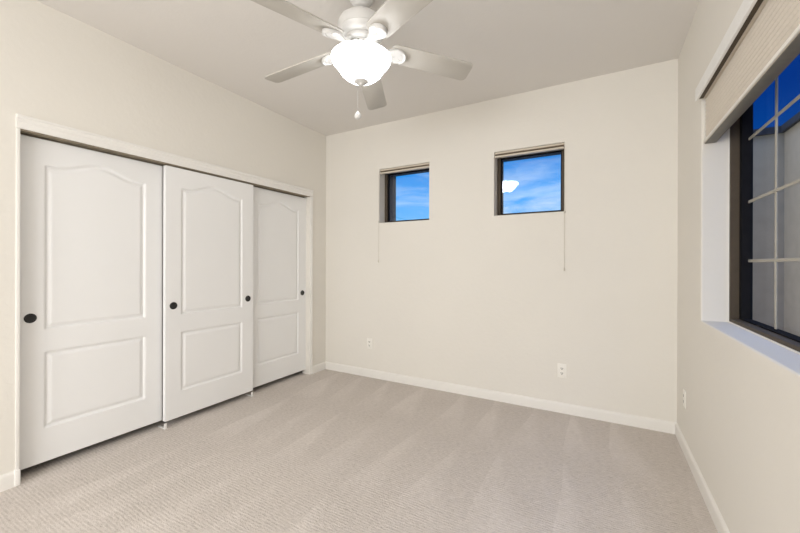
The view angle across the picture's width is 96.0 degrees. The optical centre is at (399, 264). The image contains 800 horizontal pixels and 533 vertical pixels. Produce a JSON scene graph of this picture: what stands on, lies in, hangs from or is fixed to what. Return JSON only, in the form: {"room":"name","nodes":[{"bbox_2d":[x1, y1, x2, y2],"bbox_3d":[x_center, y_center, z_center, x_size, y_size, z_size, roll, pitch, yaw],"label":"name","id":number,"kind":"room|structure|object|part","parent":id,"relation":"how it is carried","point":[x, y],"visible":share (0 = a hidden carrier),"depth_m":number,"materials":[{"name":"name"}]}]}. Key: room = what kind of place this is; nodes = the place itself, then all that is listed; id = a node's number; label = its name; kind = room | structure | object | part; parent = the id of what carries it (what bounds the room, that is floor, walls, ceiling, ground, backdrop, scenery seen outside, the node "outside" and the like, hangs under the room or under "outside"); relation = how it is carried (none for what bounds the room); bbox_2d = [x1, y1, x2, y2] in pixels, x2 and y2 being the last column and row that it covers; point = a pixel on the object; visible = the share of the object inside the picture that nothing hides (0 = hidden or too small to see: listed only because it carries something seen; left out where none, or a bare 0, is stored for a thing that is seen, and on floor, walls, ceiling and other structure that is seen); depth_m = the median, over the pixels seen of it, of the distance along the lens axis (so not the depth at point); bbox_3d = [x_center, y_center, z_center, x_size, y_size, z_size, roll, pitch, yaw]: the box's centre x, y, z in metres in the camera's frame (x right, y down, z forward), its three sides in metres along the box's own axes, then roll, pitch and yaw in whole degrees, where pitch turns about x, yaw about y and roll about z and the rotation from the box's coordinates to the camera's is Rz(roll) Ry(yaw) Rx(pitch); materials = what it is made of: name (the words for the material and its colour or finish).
{"room":"empty bedroom","nodes":[
{"label":"empty bedroom","id":0,"kind":"room"},
{"bbox_2d":[21,134,280,394],"bbox_3d":[-1.992,-0.143,3.232,0.735,2.740,2.860,0,0,29],"label":"wall","id":1,"kind":"structure","parent":0,"point":[21,134],"depth_m":3.37,"materials":[{"name":"paint"}]},
{"bbox_2d":[0,0,325,474],"bbox_3d":[-2.393,-0.139,1.640,0.115,2.750,6.032,0,0,29],"label":"wall","id":2,"kind":"structure","parent":0,"point":[56,67],"depth_m":2.43,"materials":[{"name":"paint"}]},
{"bbox_2d":[15,128,19,469],"bbox_3d":[-2.171,0.192,2.029,0.115,1.898,0.016,0,0,29],"label":"trim","id":3,"kind":"structure","parent":2,"relation":"attached to","point":[17,324],"depth_m":2.00,"materials":[{"name":"white paint"}]},
{"bbox_2d":[14,469,20,486],"bbox_3d":[-2.135,1.183,2.004,0.049,0.088,0.024,0,0,29],"label":"trim","id":4,"kind":"structure","parent":2,"relation":"attached to","point":[17,473],"depth_m":1.99,"materials":[{"name":"white paint"}]},
{"bbox_2d":[20,134,162,469],"bbox_3d":[-1.997,0.218,2.391,0.039,1.918,0.775,0,0,29],"label":"door","id":5,"kind":"structure","parent":2,"relation":"in","point":[91,221],"depth_m":2.31,"materials":[{"name":"white paint"}]},
{"bbox_3d":[-2.147,0.314,2.093,0.009,0.056,0.056,0,0,29],"label":"finger pull","id":6,"kind":"part","parent":5,"relation":"part of","materials":[{"name":"black metal"}]},
{"bbox_2d":[0,362,325,491],"bbox_3d":[-2.345,1.183,1.604,0.013,0.086,6.019,0,0,29],"label":"baseboard","id":7,"kind":"structure","parent":2,"relation":"attached to","point":[6,480],"depth_m":1.97,"materials":[{"name":"paint"}]},
{"bbox_2d":[16,114,313,197],"bbox_3d":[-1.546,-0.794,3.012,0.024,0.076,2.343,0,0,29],"label":"trim","id":8,"kind":"structure","parent":2,"relation":"attached to","point":[24,122],"depth_m":2.52,"materials":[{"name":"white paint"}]},
{"bbox_2d":[163,165,252,421],"bbox_3d":[-1.575,0.219,3.037,0.039,1.918,0.775,0,0,29],"label":"door","id":9,"kind":"structure","parent":2,"relation":"in","point":[208,219],"depth_m":2.96,"materials":[{"name":"white paint"}]},
{"bbox_3d":[-1.723,0.315,2.741,0.009,0.056,0.056,0,0,29],"label":"finger pull","id":10,"kind":"part","parent":9,"relation":"part of","materials":[{"name":"black metal"}]},
{"bbox_2d":[253,187,305,387],"bbox_3d":[-1.256,0.220,3.719,0.039,1.918,0.775,0,0,29],"label":"door","id":11,"kind":"structure","parent":2,"relation":"in","point":[279,219],"depth_m":3.70,"materials":[{"name":"white paint"}]},
{"bbox_2d":[310,197,312,373],"bbox_3d":[-1.037,0.237,4.058,0.120,1.984,0.035,0,0,29],"label":"trim","id":12,"kind":"structure","parent":2,"relation":"attached to","point":[311,198],"depth_m":4.03,"materials":[{"name":"white paint"}]},
{"bbox_2d":[0,369,717,532],"bbox_3d":[-1.792,1.288,0.054,4.189,0.120,8.252,0,0,29],"label":"floor","id":13,"kind":"structure","parent":0,"point":[324,451],"depth_m":2.12,"materials":[{"name":"carpet"}]},
{"bbox_2d":[158,423,166,428],"bbox_3d":[-1.784,1.208,2.708,0.091,0.040,0.020,0,0,29],"label":"guide","id":14,"kind":"object","parent":13,"relation":"on","point":[165,424],"visible":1,"depth_m":2.69,"materials":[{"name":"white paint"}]},
{"bbox_2d":[36,0,699,135],"bbox_3d":[-1.593,-1.611,0.148,4.429,0.200,8.602,0,0,29],"label":"ceiling","id":15,"kind":"structure","parent":0,"point":[513,47],"depth_m":2.46,"materials":[{"name":"white paint"}]},
{"bbox_2d":[251,0,472,119],"bbox_3d":[-0.252,-1.159,2.015,1.236,0.698,1.252,0,0,29],"label":"ceiling fan","id":16,"kind":"object","parent":15,"relation":"hanging from","point":[360,59],"visible":1,"depth_m":1.93,"materials":[{"name":"white metal"}]},
{"bbox_3d":[-0.480,-1.179,1.705,0.143,0.006,0.487,17,17,38],"label":"blade","id":17,"kind":"part","parent":16,"relation":"part of","materials":[{"name":"white wood"}]},
{"bbox_3d":[-0.591,-1.180,2.170,0.487,0.006,0.143,-7,11,22],"label":"blade","id":18,"kind":"part","parent":16,"relation":"part of","materials":[{"name":"white wood"}]},
{"bbox_3d":[-0.236,-0.833,2.013,0.037,0.047,0.037,0,0,29],"label":"chain knob","id":19,"kind":"part","parent":16,"relation":"part of","materials":[{"name":"white plastic"}]},
{"bbox_3d":[-0.216,-1.084,2.014,0.332,0.131,0.332,0,0,29],"label":"lamp shade","id":20,"kind":"part","parent":16,"relation":"part of","materials":[{"name":"white glass"}]},
{"bbox_3d":[-0.183,-1.179,2.419,0.143,0.006,0.487,-13,-7,3],"label":"blade","id":21,"kind":"part","parent":16,"relation":"part of","materials":[{"name":"white wood"}]},
{"bbox_3d":[-0.004,-1.178,1.667,0.143,0.006,0.487,15,-2,-32],"label":"blade","id":22,"kind":"part","parent":16,"relation":"part of","materials":[{"name":"white wood"}]},
{"bbox_3d":[0.179,-1.178,2.108,0.487,0.006,0.143,7,-14,-13],"label":"blade","id":23,"kind":"part","parent":16,"relation":"part of","materials":[{"name":"white wood"}]},
{"bbox_2d":[284,59,677,421],"bbox_3d":[0.401,-0.137,3.741,4.419,2.740,0.360,0,0,29],"label":"wall","id":24,"kind":"structure","parent":0,"point":[467,294],"depth_m":3.15,"materials":[{"name":"paint"}]},
{"bbox_2d":[367,338,371,348],"bbox_3d":[-0.333,0.865,3.938,0.070,0.116,0.009,0,0,29],"label":"wall outlet","id":25,"kind":"object","parent":24,"relation":"attached to","point":[369,340],"visible":1,"depth_m":3.94,"materials":[{"name":"plastic"}]},
{"bbox_2d":[385,168,428,222],"bbox_3d":[0.099,-0.734,3.858,0.586,0.577,0.050,0,0,29],"label":"window","id":26,"kind":"structure","parent":24,"relation":"in","point":[387,176],"depth_m":3.97,"materials":[{"name":"brown metal"}]},
{"bbox_2d":[378,163,428,262],"bbox_3d":[0.032,-0.518,3.755,0.596,1.000,0.060,0,0,29],"label":"window shade","id":27,"kind":"object","parent":26,"relation":"attached to","point":[424,165],"visible":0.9,"depth_m":3.75,"materials":[{"name":"fabric"}]},
{"bbox_3d":[0.046,-0.981,3.760,0.580,0.015,0.036,0,0,29],"label":"rail","id":28,"kind":"part","parent":27,"relation":"part of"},
{"bbox_2d":[325,361,676,433],"bbox_3d":[0.569,1.191,3.432,3.319,0.086,0.013,0,0,29],"label":"baseboard","id":29,"kind":"structure","parent":24,"relation":"attached to","point":[654,424],"depth_m":3.15,"materials":[{"name":"paint"}]},
{"bbox_2d":[497,149,563,215],"bbox_3d":[1.177,-0.731,3.257,0.582,0.577,0.050,0,0,29],"label":"window","id":30,"kind":"structure","parent":24,"relation":"in","point":[499,160],"depth_m":3.29,"materials":[{"name":"brown metal"}]},
{"bbox_2d":[495,143,565,270],"bbox_3d":[1.123,-0.480,3.146,0.592,1.070,0.060,0,0,29],"label":"window shade","id":31,"kind":"object","parent":30,"relation":"attached to","point":[559,146],"visible":0.97,"depth_m":3.10,"materials":[{"name":"fabric"}]},
{"bbox_3d":[1.123,-0.978,3.159,0.576,0.015,0.036,0,0,29],"label":"rail","id":32,"kind":"part","parent":31,"relation":"part of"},
{"bbox_3d":[1.366,-0.488,2.995,0.005,1.039,0.013,0,0,3],"label":"pull cord","id":33,"kind":"part","parent":31,"relation":"part of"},
{"bbox_2d":[557,363,566,377],"bbox_3d":[1.348,0.886,3.000,0.070,0.116,0.009,0,0,29],"label":"wall outlet","id":34,"kind":"object","parent":24,"relation":"attached to","point":[561,368],"visible":1,"depth_m":3.00,"materials":[{"name":"plastic"}]},
{"bbox_2d":[677,0,799,532],"bbox_3d":[0.596,-0.135,-0.142,0.205,2.740,6.232,0,0,29],"label":"wall","id":35,"kind":"structure","parent":0,"point":[739,423],"depth_m":1.78,"materials":[{"name":"paint"}]},
{"bbox_2d":[683,388,685,408],"bbox_3d":[1.877,0.886,2.380,0.009,0.116,0.070,0,0,29],"label":"wall outlet","id":36,"kind":"object","parent":35,"relation":"attached to","point":[684,391],"visible":1,"depth_m":2.37,"materials":[{"name":"plastic"}]},
{"bbox_2d":[675,423,729,532],"bbox_3d":[0.543,1.192,-0.007,0.013,0.086,6.019,0,0,29],"label":"baseboard","id":37,"kind":"structure","parent":35,"relation":"attached to","point":[712,507],"depth_m":1.92,"materials":[{"name":"paint"}]},
{"bbox_2d":[728,77,799,353],"bbox_3d":[1.373,-0.325,1.134,0.088,1.275,1.828,0,0,29],"label":"window","id":38,"kind":"structure","parent":35,"relation":"in","point":[740,134],"depth_m":1.88,"materials":[{"name":"brown metal"}]},
{"bbox_2d":[695,0,799,143],"bbox_3d":[1.250,-0.823,1.203,0.093,0.310,1.812,0,0,29],"label":"cellular shade","id":39,"kind":"object","parent":38,"relation":"attached to","point":[762,39],"visible":1,"depth_m":1.40,"materials":[{"name":"fabric"},{"name":"white plastic"}]},
{"label":"outside","id":40,"kind":"structure","parent":0,"visible":0},
{"bbox_3d":[6.688,1.492,1.992,8.253,0.120,22.000,0,0,29],"label":"ground","id":41,"kind":"structure","parent":40,"visible":0},
{"bbox_2d":[753,111,799,335],"bbox_3d":[2.975,-0.353,1.175,1.450,3.550,11.050,0,0,29],"label":"wall","id":42,"kind":"structure","parent":41,"relation":"on","point":[788,300],"depth_m":5.56,"materials":[{"name":"grey paint"}]}
]}

